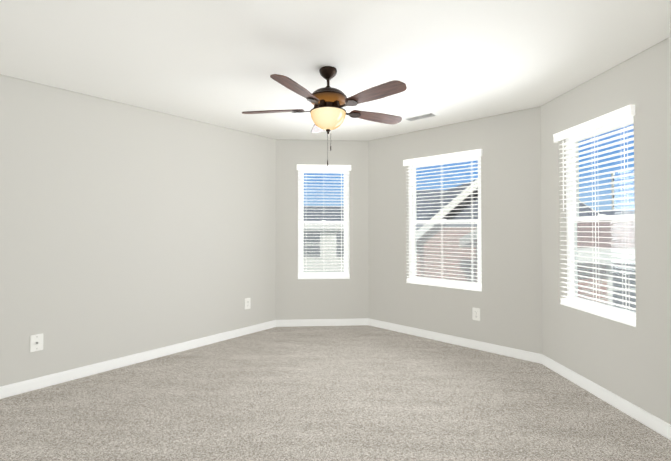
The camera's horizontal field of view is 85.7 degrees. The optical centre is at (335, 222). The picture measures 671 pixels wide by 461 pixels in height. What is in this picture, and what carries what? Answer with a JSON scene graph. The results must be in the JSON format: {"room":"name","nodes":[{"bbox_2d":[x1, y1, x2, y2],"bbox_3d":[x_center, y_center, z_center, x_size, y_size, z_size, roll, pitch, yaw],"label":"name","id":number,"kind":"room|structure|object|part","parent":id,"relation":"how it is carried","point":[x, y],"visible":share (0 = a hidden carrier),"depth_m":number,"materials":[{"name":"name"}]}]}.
{"room":"empty bedroom","nodes":[
{"label":"empty bedroom","id":0,"kind":"room"},
{"bbox_2d":[0,325,670,460],"bbox_3d":[0.028,1.537,1.520,6.500,0.200,6.578,-1,-1,41],"label":"floor","id":1,"kind":"structure","parent":0,"point":[340,393],"depth_m":2.82,"materials":[{"name":"carpet"}]},
{"bbox_2d":[0,21,670,423],"bbox_3d":[0.028,0.087,1.542,6.500,2.700,6.578,-1,-1,41],"label":"wall","id":2,"kind":"structure","parent":0,"point":[126,229],"depth_m":3.82,"materials":[{"name":"grey paint"}]},
{"bbox_2d":[30,333,42,351],"bbox_3d":[-2.628,1.056,3.182,0.063,0.145,0.072,0,-1,1],"label":"outlet","id":3,"kind":"object","parent":2,"relation":"attached to","point":[36,342],"visible":1,"depth_m":3.18,"materials":[{"name":"white plastic"}]},
{"bbox_2d":[245,298,250,308],"bbox_3d":[-1.174,1.082,4.834,0.011,0.145,0.090,-1,-1,41],"label":"electrical outlet","id":4,"kind":"object","parent":2,"relation":"attached to","point":[247,303],"visible":1,"depth_m":4.83,"materials":[{"name":"white plastic"}]},
{"bbox_2d":[298,170,349,278],"bbox_3d":[-0.173,-0.007,5.340,0.757,1.650,0.149,0,-1,-4],"label":"window","id":5,"kind":"structure","parent":2,"relation":"in","point":[301,259],"depth_m":5.37,"materials":[{"name":"white plastic"}]},
{"bbox_2d":[297,164,350,277],"bbox_3d":[-0.169,-0.016,5.276,0.789,1.645,0.102,0,-1,-4],"label":"window blinds","id":6,"kind":"object","parent":5,"relation":"attached to","point":[324,167],"visible":0.94,"depth_m":5.28,"materials":[{"name":"white plastic"}]},
{"bbox_2d":[0,318,670,439],"bbox_3d":[0.027,1.388,1.522,6.180,0.098,6.257,-1,-1,41],"label":"baseboard","id":7,"kind":"structure","parent":2,"relation":"attached to","point":[650,421],"depth_m":3.79,"materials":[{"name":"white wood"}]},
{"bbox_2d":[406,156,481,291],"bbox_3d":[1.376,-0.018,4.606,1.006,1.650,0.148,-1,-1,42],"label":"window","id":8,"kind":"structure","parent":2,"relation":"in","point":[414,233],"depth_m":4.65,"materials":[{"name":"white plastic"}]},
{"bbox_2d":[403,149,481,290],"bbox_3d":[1.332,-0.027,4.558,1.038,1.645,0.102,-1,-1,42],"label":"window blinds","id":9,"kind":"object","parent":8,"relation":"attached to","point":[452,156],"visible":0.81,"depth_m":4.52,"materials":[{"name":"white plastic"}]},
{"bbox_2d":[472,307,479,320],"bbox_3d":[1.648,1.071,4.236,0.090,0.145,0.011,-1,-1,42],"label":"electrical outlet","id":10,"kind":"object","parent":2,"relation":"attached to","point":[475,313],"visible":1,"depth_m":4.23,"materials":[{"name":"white plastic"}]},
{"bbox_2d":[560,116,635,326],"bbox_3d":[2.281,-0.041,3.116,0.148,1.650,0.831,0,-1,-4],"label":"window","id":11,"kind":"structure","parent":2,"relation":"in","point":[600,128],"depth_m":3.27,"materials":[{"name":"white plastic"}]},
{"bbox_2d":[553,105,635,325],"bbox_3d":[2.216,-0.050,3.112,0.102,1.645,0.863,0,-1,-4],"label":"window blinds","id":12,"kind":"object","parent":11,"relation":"attached to","point":[618,114],"visible":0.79,"depth_m":3.06,"materials":[{"name":"white plastic"}]},
{"bbox_2d":[0,0,670,140],"bbox_3d":[0.028,-1.363,1.565,6.500,0.200,6.578,-1,-1,41],"label":"ceiling","id":13,"kind":"structure","parent":0,"point":[217,62],"depth_m":2.65,"materials":[{"name":"white paint"}]},
{"bbox_2d":[242,66,406,165],"bbox_3d":[-0.098,-0.850,2.964,1.380,0.783,1.390,0,-1,1],"label":"fan","id":14,"kind":"object","parent":13,"relation":"hanging from","point":[328,113],"visible":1,"depth_m":2.83,"materials":[{"name":"brown wood"}]},
{"bbox_3d":[-0.524,-0.923,3.004,0.530,0.007,0.142,0,11,8],"label":"blade","id":15,"kind":"part","parent":14,"relation":"part of","materials":[{"name":"brown wood"}]},
{"bbox_3d":[-0.267,-0.930,2.515,0.142,0.007,0.530,13,5,26],"label":"blade","id":16,"kind":"part","parent":14,"relation":"part of","materials":[{"name":"brown wood"}]},
{"bbox_3d":[-0.140,-0.917,3.400,0.142,0.007,0.530,-12,1,-10],"label":"blade","id":17,"kind":"part","parent":14,"relation":"part of","materials":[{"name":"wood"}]},
{"bbox_3d":[-0.059,-0.826,2.936,0.286,0.145,0.286,0,-1,1],"label":"lamp shade","id":18,"kind":"part","parent":14,"relation":"part of","materials":[{"name":"beige glass"}]},
{"bbox_3d":[0.278,-0.929,2.610,0.530,0.007,0.142,-1,-13,44],"label":"blade","id":19,"kind":"part","parent":14,"relation":"part of","materials":[{"name":"brown wood"}]},
{"bbox_3d":[0.356,-0.920,3.156,0.530,0.007,0.142,0,-13,-28],"label":"blade","id":20,"kind":"part","parent":14,"relation":"part of","materials":[{"name":"brown wood"}]},
{"bbox_2d":[402,111,439,121],"bbox_3d":[0.981,-1.217,4.162,0.400,0.012,0.200,-1,-1,42],"label":"ceiling vent","id":21,"kind":"object","parent":13,"relation":"in","point":[424,115],"visible":0.98,"depth_m":4.13,"materials":[{"name":"white metal"}]},
{"label":"outside","id":22,"kind":"structure","parent":0,"visible":0},
{"bbox_2d":[304,173,635,311],"bbox_3d":[10.281,-1.743,24.846,140.000,13.878,130.000,0,-1,1],"label":"houses","id":23,"kind":"structure","parent":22,"point":[461,209],"depth_m":12.29,"materials":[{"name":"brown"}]}
]}

